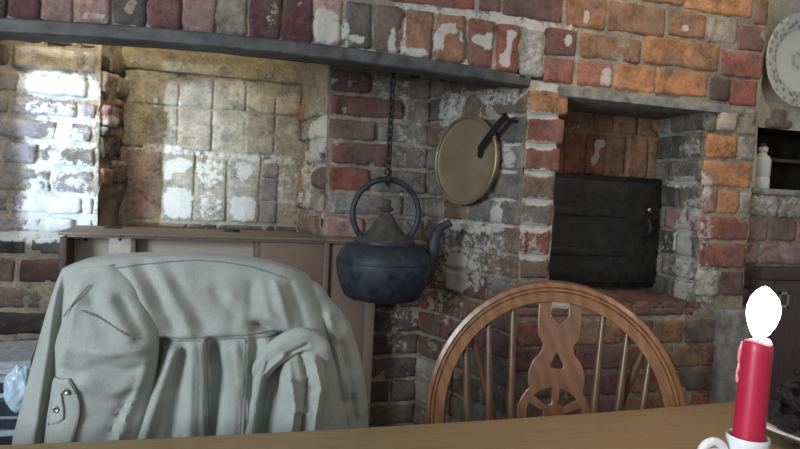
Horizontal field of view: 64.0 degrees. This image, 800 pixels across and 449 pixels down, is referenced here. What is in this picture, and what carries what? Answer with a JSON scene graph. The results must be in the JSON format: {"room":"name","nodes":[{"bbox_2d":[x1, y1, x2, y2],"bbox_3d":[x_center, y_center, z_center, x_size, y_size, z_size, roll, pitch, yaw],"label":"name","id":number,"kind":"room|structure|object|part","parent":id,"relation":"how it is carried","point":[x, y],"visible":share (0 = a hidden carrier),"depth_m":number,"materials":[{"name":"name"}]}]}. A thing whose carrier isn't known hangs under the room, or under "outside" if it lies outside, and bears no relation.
{"room":"traditional dwelling","nodes":[
{"label":"traditional dwelling","id":0,"kind":"room"},
{"bbox_2d":[97,45,129,225],"bbox_3d":[-0.949,-0.241,2.111,0.064,2.300,0.214,2,3,-11],"label":"wall","id":1,"kind":"structure","parent":0,"point":[112,177],"depth_m":2.09,"materials":[{"name":"brick"}]},
{"bbox_2d":[0,40,307,341],"bbox_3d":[-0.898,-0.247,2.102,1.950,2.319,0.232,2,3,-16],"label":"wall","id":2,"kind":"structure","parent":0,"point":[50,92],"depth_m":1.97,"materials":[{"name":"brick"}]},
{"bbox_2d":[118,67,302,231],"bbox_3d":[-0.712,0.189,2.313,0.675,1.445,0.026,2,3,-16],"label":"wall","id":3,"kind":"structure","parent":0,"point":[198,151],"depth_m":2.28,"materials":[{"name":"brick"}]},
{"bbox_2d":[295,63,330,235],"bbox_3d":[-0.308,-0.215,2.221,0.057,2.300,0.359,2,3,-23],"label":"wall","id":4,"kind":"structure","parent":0,"point":[312,113],"depth_m":2.17,"materials":[{"name":"brick"}]},
{"bbox_2d":[322,65,430,426],"bbox_3d":[-0.070,-0.197,2.110,0.356,2.300,0.040,2,3,-16],"label":"wall","id":5,"kind":"structure","parent":0,"point":[357,111],"depth_m":2.11,"materials":[{"name":"brick"}]},
{"bbox_2d":[0,0,799,417],"bbox_3d":[0.151,-0.220,1.806,3.904,2.400,0.125,2,3,-17],"label":"wall","id":6,"kind":"structure","parent":0,"point":[708,51],"depth_m":1.87,"materials":[{"name":"brick"}]},
{"bbox_2d":[0,17,529,87],"bbox_3d":[-0.644,-0.423,1.493,2.081,0.082,0.078,2,3,-16],"label":"lintel","id":7,"kind":"object","parent":6,"relation":"attached to","point":[18,29],"visible":1,"depth_m":1.54,"materials":[{"name":"grey metal"}]},
{"bbox_2d":[409,75,446,81],"bbox_3d":[-0.585,-0.470,1.650,1.840,0.062,0.034,2,3,-16],"label":"bar","id":8,"kind":"object","parent":6,"relation":"attached to","point":[411,76],"visible":0.15,"depth_m":1.84,"materials":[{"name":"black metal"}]},
{"bbox_2d":[384,72,395,185],"bbox_3d":[-0.027,-0.296,1.830,0.024,0.372,0.035,3,3,9],"label":"chain","id":9,"kind":"object","parent":8,"relation":"hanging from","point":[388,171],"visible":0.94,"depth_m":1.83,"materials":[{"name":"black metal"}]},
{"bbox_2d":[336,176,452,303],"bbox_3d":[-0.033,0.039,1.844,0.300,0.353,0.277,4,3,23],"label":"kettle","id":10,"kind":"object","parent":9,"relation":"hanging from","point":[384,264],"visible":1,"depth_m":1.77,"materials":[{"name":"metal"}]},
{"bbox_3d":[-0.042,0.010,1.847,0.174,0.082,0.174,2,3,-16],"label":"lid","id":11,"kind":"part","parent":10,"relation":"part of","materials":[{"name":"metal"}]},
{"bbox_3d":[-0.039,-0.043,1.844,0.213,0.190,0.017,2,3,-16],"label":"handle","id":12,"kind":"part","parent":10,"relation":"part of","materials":[{"name":"metal"}]},
{"bbox_3d":[-0.039,-0.050,1.844,0.044,0.045,0.044,2,3,-16],"label":"lid knob","id":13,"kind":"part","parent":10,"relation":"part of","materials":[{"name":"metal"}]},
{"bbox_3d":[0.097,0.082,1.893,0.112,0.199,0.052,2,3,-16],"label":"spout","id":14,"kind":"part","parent":10,"relation":"part of","materials":[{"name":"metal"}]},
{"bbox_2d":[501,113,518,122],"bbox_3d":[0.316,-0.301,1.812,0.082,0.021,0.008,0,4,-38],"label":"wall hook","id":15,"kind":"object","parent":6,"relation":"attached to","point":[502,114],"visible":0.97,"depth_m":1.80,"materials":[{"name":"black metal"}]},
{"bbox_2d":[434,113,508,204],"bbox_3d":[0.213,-0.194,1.933,0.036,0.274,0.317,1,4,-35],"label":"pan","id":16,"kind":"object","parent":15,"relation":"hanging from","point":[467,155],"visible":1,"depth_m":1.95,"materials":[{"name":"gold metal"}]},
{"bbox_3d":[0.266,-0.263,1.843,0.015,0.110,0.120,1,4,-34],"label":"handle","id":17,"kind":"part","parent":16,"relation":"part of","materials":[{"name":"black metal"}]},
{"bbox_2d":[557,86,744,119],"bbox_3d":[0.730,-0.376,2.034,0.655,0.032,0.264,2,3,-16],"label":"lintel","id":18,"kind":"object","parent":6,"relation":"attached to","point":[579,99],"visible":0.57,"depth_m":1.94,"materials":[{"name":"grey stone"}]},
{"bbox_2d":[708,306,753,403],"bbox_3d":[1.064,0.640,2.093,0.175,0.745,0.090,2,3,-16],"label":"trim","id":19,"kind":"structure","parent":6,"relation":"attached to","point":[731,325],"depth_m":2.03,"materials":[{"name":"grey stone"}]},
{"bbox_2d":[750,266,799,397],"bbox_3d":[1.424,0.585,2.182,0.598,0.880,0.045,2,3,-16],"label":"cabinet","id":20,"kind":"object","parent":6,"relation":"attached to","point":[784,282],"visible":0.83,"depth_m":2.10,"materials":[{"name":"brown wood"}]},
{"bbox_3d":[1.424,0.585,2.182,0.598,0.880,0.045,2,3,-16],"label":"frame","id":21,"kind":"part","parent":20,"relation":"part of","materials":[{"name":"brown wood"}]},
{"bbox_3d":[1.253,0.246,2.091,0.040,0.052,0.006,2,3,-16],"label":"keyhole plate","id":22,"kind":"part","parent":20,"relation":"part of","materials":[{"name":"metal"}]},
{"bbox_3d":[1.433,0.581,2.183,0.496,0.786,0.028,2,3,-16],"label":"door","id":23,"kind":"part","parent":20,"relation":"part of","materials":[{"name":"brown wood"}]},
{"bbox_2d":[751,188,799,195],"bbox_3d":[1.350,-0.111,2.271,0.465,0.020,0.222,2,3,-16],"label":"sill","id":24,"kind":"structure","parent":6,"relation":"attached to","point":[767,191],"depth_m":2.13,"materials":[{"name":"grey stone"}]},
{"bbox_2d":[755,146,770,188],"bbox_3d":[1.235,-0.195,2.186,0.056,0.145,0.056,2,3,-16],"label":"bottle","id":25,"kind":"object","parent":24,"relation":"on","point":[763,161],"visible":0.79,"depth_m":2.16,"materials":[{"name":"beige ceramic"}]},
{"bbox_2d":[412,19,533,424],"bbox_3d":[0.222,-0.176,1.988,0.036,2.300,0.436,1,4,-37],"label":"wall","id":26,"kind":"structure","parent":0,"point":[478,259],"depth_m":1.97,"materials":[{"name":"brick"}]},
{"bbox_2d":[523,83,560,279],"bbox_3d":[0.408,-0.085,1.968,0.020,0.660,0.252,2,3,-16],"label":"wall","id":27,"kind":"structure","parent":0,"point":[560,83],"depth_m":1.86,"materials":[{"name":"brick"}]},
{"bbox_2d":[556,111,658,289],"bbox_3d":[0.627,-0.085,2.163,0.560,0.660,0.023,2,3,-17],"label":"wall","id":28,"kind":"structure","parent":0,"point":[592,144],"depth_m":2.17,"materials":[{"name":"brick"}]},
{"bbox_2d":[549,173,662,286],"bbox_3d":[0.671,0.025,2.124,0.466,0.374,0.086,2,3,-16],"label":"door","id":29,"kind":"structure","parent":28,"relation":"attached to","point":[605,229],"depth_m":2.12,"materials":[{"name":"black metal"}]},
{"bbox_2d":[552,288,699,308],"bbox_3d":[0.650,0.234,2.057,0.549,0.030,0.262,2,3,-16],"label":"sill","id":30,"kind":"structure","parent":28,"relation":"attached to","point":[629,297],"depth_m":2.01,"materials":[{"name":"brick"}]},
{"bbox_2d":[647,112,707,308],"bbox_3d":[0.912,-0.068,2.115,0.025,0.660,0.253,2,3,-11],"label":"wall","id":31,"kind":"structure","parent":0,"point":[680,154],"depth_m":2.09,"materials":[{"name":"brick"}]},
{"bbox_2d":[741,38,762,307],"bbox_3d":[1.113,-0.186,2.072,0.014,2.400,0.070,2,3,-16],"label":"wall","id":32,"kind":"structure","parent":0,"point":[762,38],"depth_m":2.05,"materials":[{"name":"brick"}]},
{"bbox_2d":[751,0,799,196],"bbox_3d":[1.734,-0.166,2.276,1.408,2.400,0.014,2,3,-16],"label":"wall","id":33,"kind":"structure","parent":0,"point":[778,10],"depth_m":2.11,"materials":[{"name":"beige paint"}]},
{"bbox_2d":[757,127,799,189],"bbox_3d":[1.352,-0.221,2.278,0.481,0.246,0.215,2,3,-16],"label":"wall niche","id":34,"kind":"object","parent":33,"relation":"in","point":[781,144],"visible":0.12,"depth_m":2.39,"materials":[{"name":"black"}]},
{"bbox_2d":[771,158,799,165],"bbox_3d":[1.390,-0.227,2.323,0.343,0.012,0.110,2,3,-16],"label":"niche shelf","id":35,"kind":"object","parent":34,"relation":"attached to","point":[778,161],"visible":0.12,"depth_m":2.27,"materials":[{"name":"brown wood"}]},
{"bbox_2d":[766,13,799,106],"bbox_3d":[1.308,-0.534,2.091,0.304,0.304,0.024,2,3,-16],"label":"wall plate","id":36,"kind":"object","parent":33,"relation":"attached to","point":[783,48],"visible":1,"depth_m":2.07,"materials":[{"name":"white ceramic"}]},
{"bbox_3d":[0.329,1.110,0.172,5.200,0.060,5.200,2,3,-16],"label":"floor","id":37,"kind":"structure","parent":0,"visible":0},
{"bbox_2d":[58,225,374,427],"bbox_3d":[-0.555,0.475,2.017,0.908,0.922,0.258,2,3,-16],"label":"wooden cabinet","id":38,"kind":"object","parent":37,"relation":"on","point":[315,255],"visible":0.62,"depth_m":1.95,"materials":[{"name":"brown wood"}]},
{"bbox_3d":[-0.980,0.473,1.897,0.018,0.896,0.250,2,3,-16],"label":"panel","id":39,"kind":"part","parent":38,"relation":"part of","materials":[{"name":"brown wood"}]},
{"bbox_3d":[-0.707,0.460,1.958,0.539,0.862,0.014,2,3,-16],"label":"panel","id":40,"kind":"part","parent":38,"relation":"part of","materials":[{"name":"brown wood"}]},
{"bbox_3d":[-0.507,0.045,1.882,0.852,0.006,0.014,2,3,-16],"label":"rail","id":41,"kind":"part","parent":38,"relation":"part of","materials":[{"name":"brown wood"}]},
{"bbox_3d":[-0.334,0.172,1.957,0.193,0.245,0.010,2,3,-16],"label":"panel","id":42,"kind":"part","parent":38,"relation":"part of","materials":[{"name":"brown wood"}]},
{"bbox_3d":[-0.249,0.502,2.003,0.017,0.900,0.030,2,3,-16],"label":"post","id":43,"kind":"part","parent":38,"relation":"part of","materials":[{"name":"brown wood"}]},
{"bbox_3d":[-0.183,0.484,2.026,0.121,0.860,0.010,2,3,-16],"label":"panel","id":44,"kind":"part","parent":38,"relation":"part of","materials":[{"name":"brown wood"}]},
{"bbox_3d":[-0.120,0.506,2.075,0.030,0.896,0.105,2,3,-16],"label":"panel","id":45,"kind":"part","parent":38,"relation":"part of","materials":[{"name":"brown wood"}]},
{"bbox_2d":[0,402,799,448],"bbox_3d":[0.087,0.683,0.334,2.600,0.750,1.341,2,3,-16],"label":"dining table","id":46,"kind":"object","parent":37,"relation":"on","point":[679,427],"visible":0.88,"depth_m":0.85,"materials":[{"name":"brown wood"}]},
{"bbox_2d":[697,428,770,448],"bbox_3d":[0.415,0.276,0.767,0.102,0.048,0.102,5,4,31],"label":"candle holder","id":47,"kind":"object","parent":46,"relation":"on","point":[731,442],"visible":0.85,"depth_m":0.75,"materials":[{"name":"white ceramic"}]},
{"bbox_3d":[0.371,0.272,0.760,0.041,0.040,0.010,2,3,-9],"label":"ring handle","id":48,"kind":"part","parent":47,"relation":"part of","materials":[{"name":"white ceramic"}]},
{"bbox_2d":[725,428,770,448],"bbox_3d":[0.415,0.273,0.766,0.048,0.042,0.048,2,3,-16],"label":"cup","id":49,"kind":"object","parent":47,"relation":"on","point":[731,442],"depth_m":0.75,"materials":[{"name":"white ceramic"}]},
{"bbox_2d":[732,286,781,442],"bbox_3d":[0.424,0.175,0.762,0.044,0.205,0.036,2,3,-16],"label":"candle","id":50,"kind":"object","parent":47,"relation":"on","point":[763,310],"visible":0.99,"depth_m":0.75,"materials":[{"name":"red wax"}]},
{"bbox_2d":[766,413,799,445],"bbox_3d":[0.604,0.290,0.898,0.224,0.024,0.224,2,3,-16],"label":"dish","id":51,"kind":"object","parent":46,"relation":"on","point":[793,438],"visible":0.28,"depth_m":0.87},
{"bbox_2d":[767,398,782,425],"bbox_3d":[0.533,0.270,0.915,0.028,0.043,0.027,3,3,-1],"label":"lump","id":52,"kind":"object","parent":51,"relation":"on","point":[775,408],"visible":0.64,"depth_m":0.91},
{"bbox_2d":[775,414,799,433],"bbox_3d":[0.533,0.273,0.876,0.031,0.026,0.031,3,3,4],"label":"lump","id":53,"kind":"object","parent":51,"relation":"on","point":[785,422],"visible":1,"depth_m":0.87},
{"bbox_3d":[0.569,0.269,0.920,0.029,0.030,0.031,4,3,17],"label":"lump","id":54,"kind":"object","parent":51,"relation":"on","visible":0},
{"bbox_2d":[776,387,795,403],"bbox_3d":[0.556,0.246,0.921,0.027,0.026,0.021,3,3,-4],"label":"lump","id":55,"kind":"object","parent":54,"relation":"on","point":[785,394],"visible":0.77,"depth_m":0.92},
{"label":"lump","id":56,"kind":"object","parent":51,"relation":"on","visible":0},
{"bbox_2d":[784,395,799,412],"bbox_3d":[0.551,0.248,0.882,0.025,0.027,0.035,1,4,-32],"label":"lump","id":57,"kind":"object","parent":56,"relation":"on","point":[794,404],"visible":1,"depth_m":0.88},
{"label":"lump","id":58,"kind":"object","parent":51,"relation":"on","visible":0},
{"bbox_2d":[779,380,799,395],"bbox_3d":[0.584,0.246,0.947,0.046,0.030,0.026,5,4,33],"label":"lump","id":59,"kind":"object","parent":58,"relation":"on","point":[791,385],"visible":0.49,"depth_m":0.94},
{"bbox_2d":[425,280,685,423],"bbox_3d":[0.216,0.569,0.956,0.450,0.929,0.496,3,3,12],"label":"chair","id":60,"kind":"object","parent":37,"relation":"on","point":[561,337],"visible":0.71,"depth_m":1.10,"materials":[{"name":"brown wood"}]},
{"bbox_3d":[-1.041,0.698,1.450,0.480,0.490,0.290,2,3,-16],"label":"crate","id":61,"kind":"object","parent":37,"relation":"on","visible":0},
{"bbox_2d":[0,436,12,442],"bbox_3d":[-0.935,0.449,1.436,0.228,0.017,0.170,2,3,-9],"label":"magazine","id":62,"kind":"object","parent":61,"relation":"on","point":[3,439],"visible":0.03,"depth_m":1.37,"materials":[{"name":"paper"}]},
{"bbox_2d":[0,429,14,436],"bbox_3d":[-0.921,0.435,1.422,0.217,0.013,0.177,2,3,-19],"label":"magazine","id":63,"kind":"object","parent":62,"relation":"on","point":[4,432],"visible":0.05,"depth_m":1.36,"materials":[{"name":"blue paper"}]},
{"bbox_2d":[0,419,16,429],"bbox_3d":[-0.939,0.414,1.436,0.218,0.025,0.186,2,3,-10],"label":"magazine","id":64,"kind":"object","parent":63,"relation":"on","point":[4,423],"visible":0.14,"depth_m":1.36,"materials":[{"name":"paper"}]},
{"bbox_2d":[0,416,17,418],"bbox_3d":[-0.915,0.399,1.422,0.228,0.009,0.175,2,3,-13],"label":"newspaper","id":65,"kind":"object","parent":64,"relation":"on","point":[1,417],"visible":0.05,"depth_m":1.35,"materials":[{"name":"grey paper"}]},
{"bbox_2d":[0,398,18,415],"bbox_3d":[-0.921,0.379,1.420,0.203,0.031,0.183,2,3,-11],"label":"magazine","id":66,"kind":"object","parent":65,"relation":"on","point":[5,410],"visible":0.1,"depth_m":1.34,"materials":[{"name":"blue paper"}]},
{"bbox_2d":[3,365,29,412],"bbox_3d":[-0.792,0.340,1.329,0.056,0.101,0.042,2,3,-16],"label":"plastic wrapper","id":67,"kind":"object","parent":66,"relation":"on","point":[15,382],"visible":0.7,"depth_m":1.31,"materials":[{"name":"blue plastic"}]},
{"bbox_3d":[-0.921,0.357,1.424,0.203,0.011,0.166,2,3,-20],"label":"magazine","id":68,"kind":"object","parent":66,"relation":"on","visible":0},
{"bbox_2d":[0,383,3,392],"bbox_3d":[-0.912,0.340,1.433,0.203,0.023,0.185,2,3,-21],"label":"magazine","id":69,"kind":"object","parent":68,"relation":"on","point":[1,384],"visible":0.05,"depth_m":1.36,"materials":[{"name":"blue paper"}]},
{"bbox_2d":[0,374,6,382],"bbox_3d":[-0.919,0.321,1.413,0.230,0.015,0.163,2,3,-22],"label":"newspaper","id":70,"kind":"object","parent":69,"relation":"on","point":[2,376],"visible":0.04,"depth_m":1.36,"materials":[{"name":"grey paper"}]},
{"bbox_2d":[0,361,32,373],"bbox_3d":[-0.923,0.306,1.428,0.219,0.013,0.163,2,3,-17],"label":"newspaper","id":71,"kind":"object","parent":70,"relation":"on","point":[2,370],"visible":0.11,"depth_m":1.37,"materials":[{"name":"grey paper"}]},
{"bbox_2d":[0,340,37,367],"bbox_3d":[-0.932,0.291,1.427,0.204,0.015,0.188,1,3,-25],"label":"newspaper","id":72,"kind":"object","parent":71,"relation":"on","point":[12,353],"visible":0.93,"depth_m":1.43,"materials":[{"name":"grey paper"}]},
{"bbox_3d":[-0.282,0.551,0.836,0.450,0.929,0.496,2,3,-18],"label":"chair","id":73,"kind":"object","parent":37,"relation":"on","visible":0},
{"bbox_2d":[12,252,367,444],"bbox_3d":[-0.292,0.294,0.953,0.544,0.502,0.150,2,3,-18],"label":"jacket","id":74,"kind":"object","parent":73,"relation":"on","point":[137,345],"visible":0.97,"depth_m":0.92,"materials":[{"name":"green fabric"}]},
{"label":"lump","id":75,"kind":"object","parent":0,"visible":0},
{"bbox_2d":[792,369,799,386],"bbox_3d":[0.583,0.225,0.922,0.025,0.032,0.032,1,4,-34],"label":"lump","id":76,"kind":"object","parent":75,"relation":"on","point":[796,378],"visible":1,"depth_m":0.93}
]}

